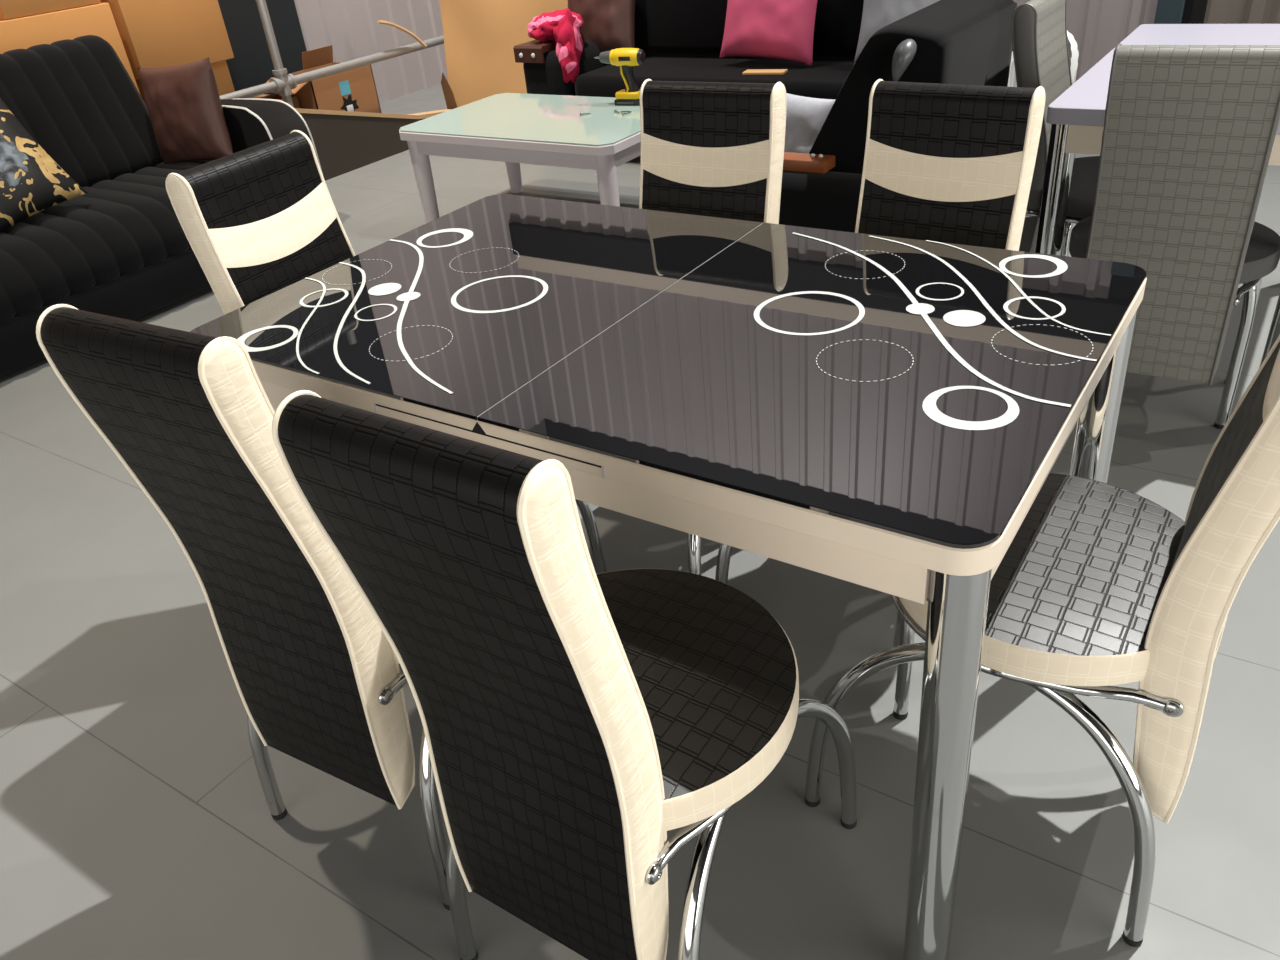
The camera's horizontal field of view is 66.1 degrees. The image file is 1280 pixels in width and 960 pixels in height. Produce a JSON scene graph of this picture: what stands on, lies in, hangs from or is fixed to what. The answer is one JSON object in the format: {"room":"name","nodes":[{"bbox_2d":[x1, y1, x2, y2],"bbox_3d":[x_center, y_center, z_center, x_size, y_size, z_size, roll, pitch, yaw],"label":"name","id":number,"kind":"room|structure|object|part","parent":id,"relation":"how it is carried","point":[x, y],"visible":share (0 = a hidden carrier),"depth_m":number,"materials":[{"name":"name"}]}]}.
{"room":"store","nodes":[
{"label":"store","id":0,"kind":"room"},
{"bbox_2d":[294,0,448,102],"bbox_3d":[-4.082,-2.955,3.406,0.062,4.750,9.700,16,38,30],"label":"wall","id":1,"kind":"structure","parent":0,"point":[352,29],"depth_m":7.03,"materials":[{"name":"white paint"}]},
{"bbox_2d":[218,0,306,94],"bbox_3d":[-2.608,-4.191,5.097,0.200,4.750,0.780,16,38,30],"label":"trim","id":2,"kind":"structure","parent":1,"relation":"attached to","point":[251,65],"depth_m":6.04,"materials":[{"name":"paint"}]},
{"bbox_2d":[0,82,1279,959],"bbox_3d":[0.273,0.232,2.202,10.600,0.100,10.300,16,38,30],"label":"floor","id":3,"kind":"structure","parent":0,"point":[137,822],"depth_m":1.71,"materials":[{"name":"grey tile"}]},
{"bbox_2d":[0,35,322,375],"bbox_3d":[-2.487,-0.949,3.574,0.959,0.913,2.903,16,38,30],"label":"sofa","id":4,"kind":"object","parent":3,"relation":"on","point":[120,248],"visible":0.69,"depth_m":3.86,"materials":[{"name":"black fabric"}]},
{"bbox_2d":[0,97,87,232],"bbox_3d":[-2.368,-1.132,3.564,0.286,0.435,0.504,14,38,29],"label":"cushion","id":5,"kind":"object","parent":4,"relation":"on","point":[32,182],"visible":1,"depth_m":3.59,"materials":[{"name":"black fabric"}]},
{"bbox_3d":[-2.776,-1.142,3.599,0.363,0.564,2.070,16,38,30],"label":"backrest","id":6,"kind":"part","parent":4,"relation":"part of","materials":[{"name":"black fabric"}]},
{"bbox_2d":[0,160,212,323],"bbox_3d":[-2.404,-0.787,3.608,0.759,0.224,2.140,16,38,30],"label":"seat cushion","id":7,"kind":"object","parent":4,"relation":"on","point":[127,229],"depth_m":3.64,"materials":[{"name":"black fabric"}]},
{"bbox_2d":[137,57,232,162],"bbox_3d":[-1.900,-1.530,4.114,0.471,0.431,0.157,10,36,24],"label":"throw cushion","id":8,"kind":"object","parent":4,"relation":"on","point":[184,106],"visible":0.99,"depth_m":4.05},
{"bbox_3d":[-1.773,-1.460,4.492,0.918,0.561,0.368,16,38,30],"label":"armrest","id":9,"kind":"part","parent":4,"relation":"part of","materials":[{"name":"black fabric"}]},
{"bbox_2d":[135,60,234,100],"bbox_3d":[-2.588,-1.931,5.394,0.720,0.632,0.465,16,38,30],"label":"carton","id":10,"kind":"object","parent":3,"relation":"on","point":[220,69],"visible":0.03,"depth_m":5.21,"materials":[{"name":"cardboard"}]},
{"bbox_2d":[100,0,233,78],"bbox_3d":[-2.641,-2.527,4.983,0.770,0.816,0.535,16,38,30],"label":"carton","id":11,"kind":"object","parent":10,"relation":"on","point":[153,33],"visible":0.47,"depth_m":4.88,"materials":[{"name":"cardboard"}]},
{"bbox_2d":[36,304,449,909],"bbox_3d":[-0.395,0.104,1.519,0.426,0.966,0.567,13,37,27],"label":"dining chair","id":12,"kind":"object","parent":3,"relation":"on","point":[319,683],"visible":0.62,"depth_m":1.26,"materials":[{"name":"leather"}]},
{"bbox_3d":[-0.383,0.160,1.247,0.006,0.765,0.132,13,37,27],"label":"panel","id":13,"kind":"part","parent":12,"relation":"part of","materials":[{"name":"leather"}]},
{"bbox_2d":[251,94,299,107],"bbox_3d":[-2.234,-2.038,5.772,0.380,0.345,0.370,16,38,30],"label":"carton","id":14,"kind":"object","parent":3,"relation":"on","point":[263,96],"visible":0.11,"depth_m":5.73,"materials":[{"name":"brown cardboard"}]},
{"bbox_2d":[266,45,380,112],"bbox_3d":[-1.915,-2.270,5.908,0.346,0.530,0.600,16,38,30],"label":"carton","id":15,"kind":"object","parent":3,"relation":"on","point":[354,90],"visible":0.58,"depth_m":5.87,"materials":[{"name":"brown cardboard"}]},
{"bbox_2d":[220,0,443,107],"bbox_3d":[-1.601,-3.244,5.450,0.140,2.600,3.450,16,38,30],"label":"rail","id":16,"kind":"object","parent":3,"relation":"on","point":[283,82],"visible":0.62,"depth_m":5.37,"materials":[{"name":"metal"}]},
{"bbox_3d":[-2.025,-2.866,4.923,0.048,2.594,0.048,16,38,30],"label":"post","id":17,"kind":"part","parent":16,"relation":"part of","materials":[{"name":"metal"}]},
{"bbox_3d":[-1.526,-2.545,5.895,0.048,0.048,3.450,16,38,30],"label":"handrail","id":18,"kind":"part","parent":16,"relation":"part of","materials":[{"name":"metal"}]},
{"bbox_2d":[294,108,451,180],"bbox_3d":[-1.529,-2.048,5.587,0.095,0.432,1.320,16,38,30],"label":"panel","id":19,"kind":"object","parent":3,"relation":"on","point":[344,141],"visible":0.46,"depth_m":5.47,"materials":[{"name":"brown wood"}]},
{"bbox_2d":[165,130,606,573],"bbox_3d":[-0.456,-0.139,1.910,0.567,0.966,0.426,12,37,26],"label":"dining chair","id":20,"kind":"object","parent":3,"relation":"on","point":[260,220],"visible":0.23,"depth_m":1.79,"materials":[{"name":"leather"}]},
{"bbox_3d":[-0.722,-0.186,1.847,0.132,0.765,0.006,12,37,26],"label":"panel","id":21,"kind":"part","parent":20,"relation":"part of","materials":[{"name":"beige leather"}]},
{"bbox_3d":[-0.652,-0.261,1.953,0.132,0.765,0.287,12,37,26],"label":"backrest","id":22,"kind":"part","parent":20,"relation":"part of","materials":[{"name":"black leather"}]},
{"bbox_2d":[377,0,567,108],"bbox_3d":[-0.893,-2.769,5.847,1.200,1.250,0.549,2,33,13],"label":"cardboard sheet","id":23,"kind":"object","parent":3,"relation":"on","point":[481,36],"visible":0.62,"depth_m":5.95,"materials":[{"name":"orange cardboard"}]},
{"bbox_2d":[399,93,640,222],"bbox_3d":[-0.373,-1.355,4.287,1.130,0.450,0.720,16,38,30],"label":"coffee table","id":24,"kind":"object","parent":3,"relation":"on","point":[513,129],"visible":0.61,"depth_m":4.05,"materials":[{"name":"white glass"}]},
{"bbox_3d":[-0.949,-1.308,4.350,0.082,0.408,0.082,16,38,30],"label":"leg","id":25,"kind":"part","parent":24,"relation":"part of","materials":[{"name":"white paint"}]},
{"bbox_3d":[-0.626,-1.598,4.750,0.082,0.408,0.082,16,38,30],"label":"leg","id":26,"kind":"part","parent":24,"relation":"part of","materials":[{"name":"white paint"}]},
{"bbox_3d":[-0.393,-1.541,4.168,1.122,0.006,0.712,16,38,30],"label":"glass","id":27,"kind":"part","parent":24,"relation":"part of","materials":[{"name":"glass"}]},
{"bbox_3d":[-0.116,-1.077,3.846,0.082,0.408,0.082,16,38,30],"label":"leg","id":28,"kind":"part","parent":24,"relation":"part of","materials":[{"name":"white paint"}]},
{"bbox_2d":[594,48,645,105],"bbox_3d":[-0.084,-1.712,4.170,0.233,0.223,0.077,10,36,24],"label":"cordless drill","id":29,"kind":"object","parent":24,"relation":"on","point":[626,58],"visible":0.94,"depth_m":4.13,"materials":[{"name":"yellow plastic"}]},
{"bbox_2d":[272,390,856,959],"bbox_3d":[-0.015,0.237,1.246,0.426,0.966,0.567,16,38,30],"label":"dining chair","id":30,"kind":"object","parent":3,"relation":"on","point":[574,717],"visible":1,"depth_m":1.04,"materials":[{"name":"black leather"}]},
{"bbox_3d":[-0.141,0.261,1.049,0.287,0.765,0.132,16,38,30],"label":"backrest","id":31,"kind":"part","parent":30,"relation":"part of","materials":[{"name":"black leather"}]},
{"bbox_3d":[-0.018,0.295,0.975,0.006,0.765,0.132,16,38,30],"label":"panel","id":32,"kind":"part","parent":30,"relation":"part of","materials":[{"name":"beige leather"}]},
{"bbox_3d":[-0.001,0.227,1.264,0.420,0.010,0.372,16,38,30],"label":"seat","id":33,"kind":"part","parent":30,"relation":"part of","materials":[{"name":"black leather"}]},
{"bbox_2d":[190,194,1146,959],"bbox_3d":[0.043,0.043,1.734,1.312,0.761,0.800,16,38,30],"label":"dining table","id":34,"kind":"object","parent":3,"relation":"on","point":[886,414],"visible":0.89,"depth_m":1.32,"materials":[{"name":"black glass"}]},
{"bbox_3d":[-0.262,-0.349,1.696,0.649,0.006,0.796,16,38,30],"label":"glass","id":35,"kind":"part","parent":34,"relation":"part of","materials":[{"name":"black glass"}]},
{"bbox_3d":[0.280,-0.198,1.369,0.649,0.006,0.796,16,38,30],"label":"glass","id":36,"kind":"part","parent":34,"relation":"part of","materials":[{"name":"black glass"}]},
{"bbox_3d":[0.361,0.374,1.180,0.070,0.701,0.066,16,38,30],"label":"leg","id":37,"kind":"part","parent":34,"relation":"part of","materials":[{"name":"silver metal"}]},
{"bbox_3d":[0.760,0.016,1.675,0.070,0.701,0.066,16,38,30],"label":"leg","id":38,"kind":"part","parent":34,"relation":"part of","materials":[{"name":"silver metal"}]},
{"bbox_2d":[639,79,786,574],"bbox_3d":[0.050,-0.242,1.988,0.426,0.966,0.567,14,38,29],"label":"dining chair","id":39,"kind":"object","parent":3,"relation":"on","point":[711,149],"visible":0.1,"depth_m":1.93,"materials":[{"name":"leather"}]},
{"bbox_3d":[0.152,-0.431,2.085,0.287,0.765,0.132,14,38,29],"label":"backrest","id":40,"kind":"part","parent":39,"relation":"part of","materials":[{"name":"black leather"}]},
{"bbox_3d":[0.277,-0.399,2.014,0.006,0.765,0.132,14,38,29],"label":"panel","id":41,"kind":"part","parent":39,"relation":"part of","materials":[{"name":"beige leather"}]},
{"bbox_2d":[513,0,1012,99],"bbox_3d":[0.545,-2.053,4.779,2.320,0.930,0.822,16,38,30],"label":"sofa","id":42,"kind":"object","parent":3,"relation":"on","point":[680,40],"visible":0.22,"depth_m":4.94,"materials":[{"name":"fabric"}]},
{"bbox_2d":[527,8,583,83],"bbox_3d":[-0.405,-2.245,5.079,0.318,0.346,0.316,16,38,30],"label":"blanket","id":43,"kind":"object","parent":42,"relation":"on","point":[564,26],"visible":1,"depth_m":4.96,"materials":[{"name":"pink fabric"}]},
{"bbox_3d":[-0.278,-2.153,5.388,0.290,0.495,0.800,16,38,30],"label":"armrest","id":44,"kind":"part","parent":42,"relation":"part of","materials":[{"name":"black fabric"}]},
{"bbox_2d":[568,0,634,51],"bbox_3d":[-0.206,-2.443,5.145,0.445,0.434,0.180,13,37,28],"label":"cushion","id":45,"kind":"object","parent":42,"relation":"on","point":[609,24],"visible":0.72,"depth_m":5.08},
{"bbox_2d":[635,0,727,55],"bbox_3d":[0.287,-2.443,5.032,0.855,0.499,0.180,16,38,30],"label":"cushion","id":46,"kind":"object","parent":42,"relation":"on","point":[662,27],"depth_m":5.05,"materials":[{"name":"black fabric"}]},
{"bbox_2d":[575,55,854,99],"bbox_3d":[0.542,-1.927,4.830,1.720,0.195,0.640,16,38,30],"label":"seat cushion","id":47,"kind":"object","parent":42,"relation":"on","point":[827,74],"depth_m":4.77,"materials":[{"name":"black fabric"}]},
{"bbox_2d":[742,69,787,74],"bbox_3d":[0.583,-1.905,4.592,0.200,0.012,0.070,10,36,24],"label":"packet","id":48,"kind":"object","parent":42,"relation":"on","point":[748,71],"visible":1,"depth_m":4.58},
{"bbox_2d":[720,0,816,65],"bbox_3d":[0.614,-2.224,4.615,0.526,0.499,0.201,16,38,31],"label":"cushion","id":49,"kind":"object","parent":42,"relation":"on","point":[775,29],"visible":1,"depth_m":4.59,"materials":[{"name":"fabric"}]},
{"bbox_2d":[812,0,863,58],"bbox_3d":[1.007,-2.242,4.596,0.855,0.499,0.180,16,38,30],"label":"cushion","id":50,"kind":"object","parent":42,"relation":"on","point":[837,26],"depth_m":4.62,"materials":[{"name":"black fabric"}]},
{"bbox_2d":[854,0,939,61],"bbox_3d":[1.154,-2.044,4.280,0.421,0.408,0.184,15,38,30],"label":"cushion","id":51,"kind":"object","parent":42,"relation":"on","point":[877,14],"visible":0.35,"depth_m":4.28,"materials":[{"name":"grey fabric"}]},
{"bbox_2d":[715,79,1045,719],"bbox_3d":[0.437,-0.162,1.796,0.426,0.966,0.567,19,40,33],"label":"dining chair","id":52,"kind":"object","parent":3,"relation":"on","point":[945,163],"visible":0.3,"depth_m":1.73,"materials":[{"name":"leather"}]},
{"bbox_3d":[0.557,-0.345,1.881,0.287,0.765,0.132,19,40,33],"label":"backrest","id":53,"kind":"part","parent":52,"relation":"part of","materials":[{"name":"black leather"}]},
{"bbox_3d":[0.674,-0.306,1.800,0.006,0.765,0.132,19,40,33],"label":"panel","id":54,"kind":"part","parent":52,"relation":"part of","materials":[{"name":"beige leather"}]},
{"bbox_2d":[779,0,1016,232],"bbox_3d":[0.608,-0.898,2.946,0.765,0.942,0.885,16,38,30],"label":"velvet armchair","id":55,"kind":"object","parent":3,"relation":"on","point":[964,42],"visible":0.39,"depth_m":2.52,"materials":[{"name":"black fabric"}]},
{"bbox_2d":[784,93,834,153],"bbox_3d":[0.452,-1.048,3.031,0.137,0.286,0.333,-29,39,-32],"label":"cushion","id":56,"kind":"object","parent":55,"relation":"on","point":[805,116],"visible":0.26,"depth_m":2.94,"materials":[{"name":"white fabric"}]},
{"bbox_3d":[0.397,-0.593,2.782,0.560,0.563,0.132,16,38,30],"label":"armrest","id":57,"kind":"part","parent":55,"relation":"part of","materials":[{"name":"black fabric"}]},
{"bbox_3d":[0.635,-1.005,2.361,0.049,0.095,0.065,16,38,30],"label":"lever","id":58,"kind":"part","parent":55,"relation":"part of","materials":[{"name":"grey plastic"}]},
{"bbox_3d":[0.696,-0.976,2.818,0.525,0.692,0.615,16,38,30],"label":"backrest","id":59,"kind":"part","parent":55,"relation":"part of","materials":[{"name":"black fabric"}]},
{"bbox_2d":[805,335,1279,946],"bbox_3d":[0.574,0.096,1.369,0.567,0.966,0.426,16,38,30],"label":"dining chair","id":60,"kind":"object","parent":3,"relation":"on","point":[1099,586],"visible":0.75,"depth_m":1.25,"materials":[{"name":"leather"}]},
{"bbox_3d":[0.553,0.091,1.383,0.372,0.010,0.420,16,38,30],"label":"seat","id":61,"kind":"part","parent":60,"relation":"part of","materials":[{"name":"black leather"}]},
{"bbox_3d":[0.662,0.136,1.110,0.132,0.765,0.006,16,38,30],"label":"panel","id":62,"kind":"part","parent":60,"relation":"part of","materials":[{"name":"beige leather"}]},
{"bbox_3d":[0.743,0.063,1.210,0.132,0.765,0.287,16,38,30],"label":"backrest","id":63,"kind":"part","parent":60,"relation":"part of","materials":[{"name":"beige leather"}]},
{"bbox_2d":[1007,31,1078,86],"bbox_3d":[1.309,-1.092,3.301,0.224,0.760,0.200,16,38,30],"label":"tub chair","id":64,"kind":"object","parent":3,"relation":"on","point":[1072,44],"visible":0.04,"depth_m":3.12,"materials":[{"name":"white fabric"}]},
{"bbox_2d":[1011,0,1099,256],"bbox_3d":[1.306,-0.866,2.786,0.503,0.933,0.456,16,38,30],"label":"dining chair","id":65,"kind":"object","parent":3,"relation":"on","point":[1039,27],"visible":0.26,"depth_m":2.69,"materials":[{"name":"leather"}]},
{"bbox_3d":[1.060,-0.909,2.720,0.132,0.738,0.007,16,38,30],"label":"panel","id":66,"kind":"part","parent":65,"relation":"part of","materials":[{"name":"beige leather"}]},
{"bbox_3d":[1.146,-0.987,2.827,0.132,0.738,0.307,16,38,30],"label":"backrest","id":67,"kind":"part","parent":65,"relation":"part of","materials":[{"name":"grey leather"}]},
{"bbox_3d":[1.214,-0.576,2.821,0.036,0.401,0.082,16,38,30],"label":"leg","id":68,"kind":"part","parent":65,"relation":"part of","materials":[{"name":"silver metal"}]},
{"bbox_3d":[1.353,-0.851,2.758,0.372,0.010,0.449,16,38,30],"label":"seat","id":69,"kind":"part","parent":65,"relation":"part of","materials":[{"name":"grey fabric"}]},
{"bbox_2d":[1035,24,1279,367],"bbox_3d":[1.556,-0.758,2.736,0.630,0.760,1.110,16,38,30],"label":"dining table","id":70,"kind":"object","parent":3,"relation":"on","point":[1076,117],"visible":0.19,"depth_m":2.42,"materials":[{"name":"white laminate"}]},
{"bbox_3d":[1.046,-0.561,2.530,0.062,0.702,0.062,16,38,30],"label":"leg","id":71,"kind":"part","parent":70,"relation":"part of","materials":[{"name":"silver metal"}]},
{"bbox_3d":[1.504,-0.434,2.253,0.062,0.702,0.062,16,38,30],"label":"leg","id":72,"kind":"part","parent":70,"relation":"part of","materials":[{"name":"silver metal"}]},
{"bbox_2d":[1069,43,1279,428],"bbox_3d":[1.267,-0.579,2.342,0.456,0.933,0.503,14,38,29],"label":"dining chair","id":73,"kind":"object","parent":3,"relation":"on","point":[1189,131],"visible":0.76,"depth_m":2.12,"materials":[{"name":"leather"}]},
{"bbox_3d":[1.030,-0.601,2.241,0.007,0.738,0.132,14,38,29],"label":"panel","id":74,"kind":"part","parent":73,"relation":"part of","materials":[{"name":"white leather"}]},
{"bbox_3d":[1.296,-0.606,2.382,0.449,0.010,0.372,14,38,29],"label":"seat","id":75,"kind":"part","parent":73,"relation":"part of","materials":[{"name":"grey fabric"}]},
{"bbox_3d":[1.419,-0.316,2.379,0.082,0.401,0.036,14,38,29],"label":"leg","id":76,"kind":"part","parent":73,"relation":"part of","materials":[{"name":"silver metal"}]},
{"bbox_3d":[1.546,-0.438,2.549,0.082,0.401,0.048,14,38,29],"label":"leg","id":77,"kind":"part","parent":73,"relation":"part of","materials":[{"name":"silver metal"}]},
{"bbox_3d":[1.298,-0.533,2.090,0.007,0.738,0.132,14,38,29],"label":"panel","id":78,"kind":"part","parent":73,"relation":"part of","materials":[{"name":"grey leather"}]},
{"bbox_3d":[-3.092,-1.385,4.784,0.750,0.460,1.210,16,38,30],"label":"carton","id":79,"kind":"object","parent":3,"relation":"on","visible":0},
{"bbox_2d":[0,3,139,93],"bbox_3d":[-3.151,-1.781,4.493,0.760,0.523,1.340,16,38,30],"label":"carton","id":80,"kind":"object","parent":79,"relation":"on","point":[25,32],"visible":0.24,"depth_m":4.48,"materials":[{"name":"cardboard"}]},
{"bbox_2d":[0,0,100,19],"bbox_3d":[-2.974,-2.387,4.517,0.750,0.433,0.460,16,38,30],"label":"carton","id":81,"kind":"object","parent":80,"relation":"on","point":[9,9],"visible":1,"depth_m":4.37,"materials":[{"name":"cardboard"}]},
{"bbox_3d":[2.632,-5.432,3.498,10.000,7.600,0.200,16,38,30],"label":"wall","id":82,"kind":"structure","parent":0,"visible":0},
{"bbox_2d":[1013,0,1279,81],"bbox_3d":[2.771,-3.337,4.690,10.000,2.780,0.090,16,38,30],"label":"wall","id":83,"kind":"structure","parent":82,"relation":"attached to","point":[1097,27],"depth_m":5.40,"materials":[{"name":"white paint"}]},
{"bbox_2d":[1154,0,1185,23],"bbox_3d":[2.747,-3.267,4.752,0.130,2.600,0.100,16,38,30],"label":"door","id":84,"kind":"structure","parent":82,"relation":"in","point":[1167,11],"depth_m":5.20,"materials":[{"name":"teal paint"}]},
{"bbox_2d":[1182,0,1207,23],"bbox_3d":[2.853,-3.250,4.708,0.100,2.600,0.060,16,38,30],"label":"trim","id":85,"kind":"structure","parent":82,"relation":"attached to","point":[1194,12],"depth_m":5.18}
]}

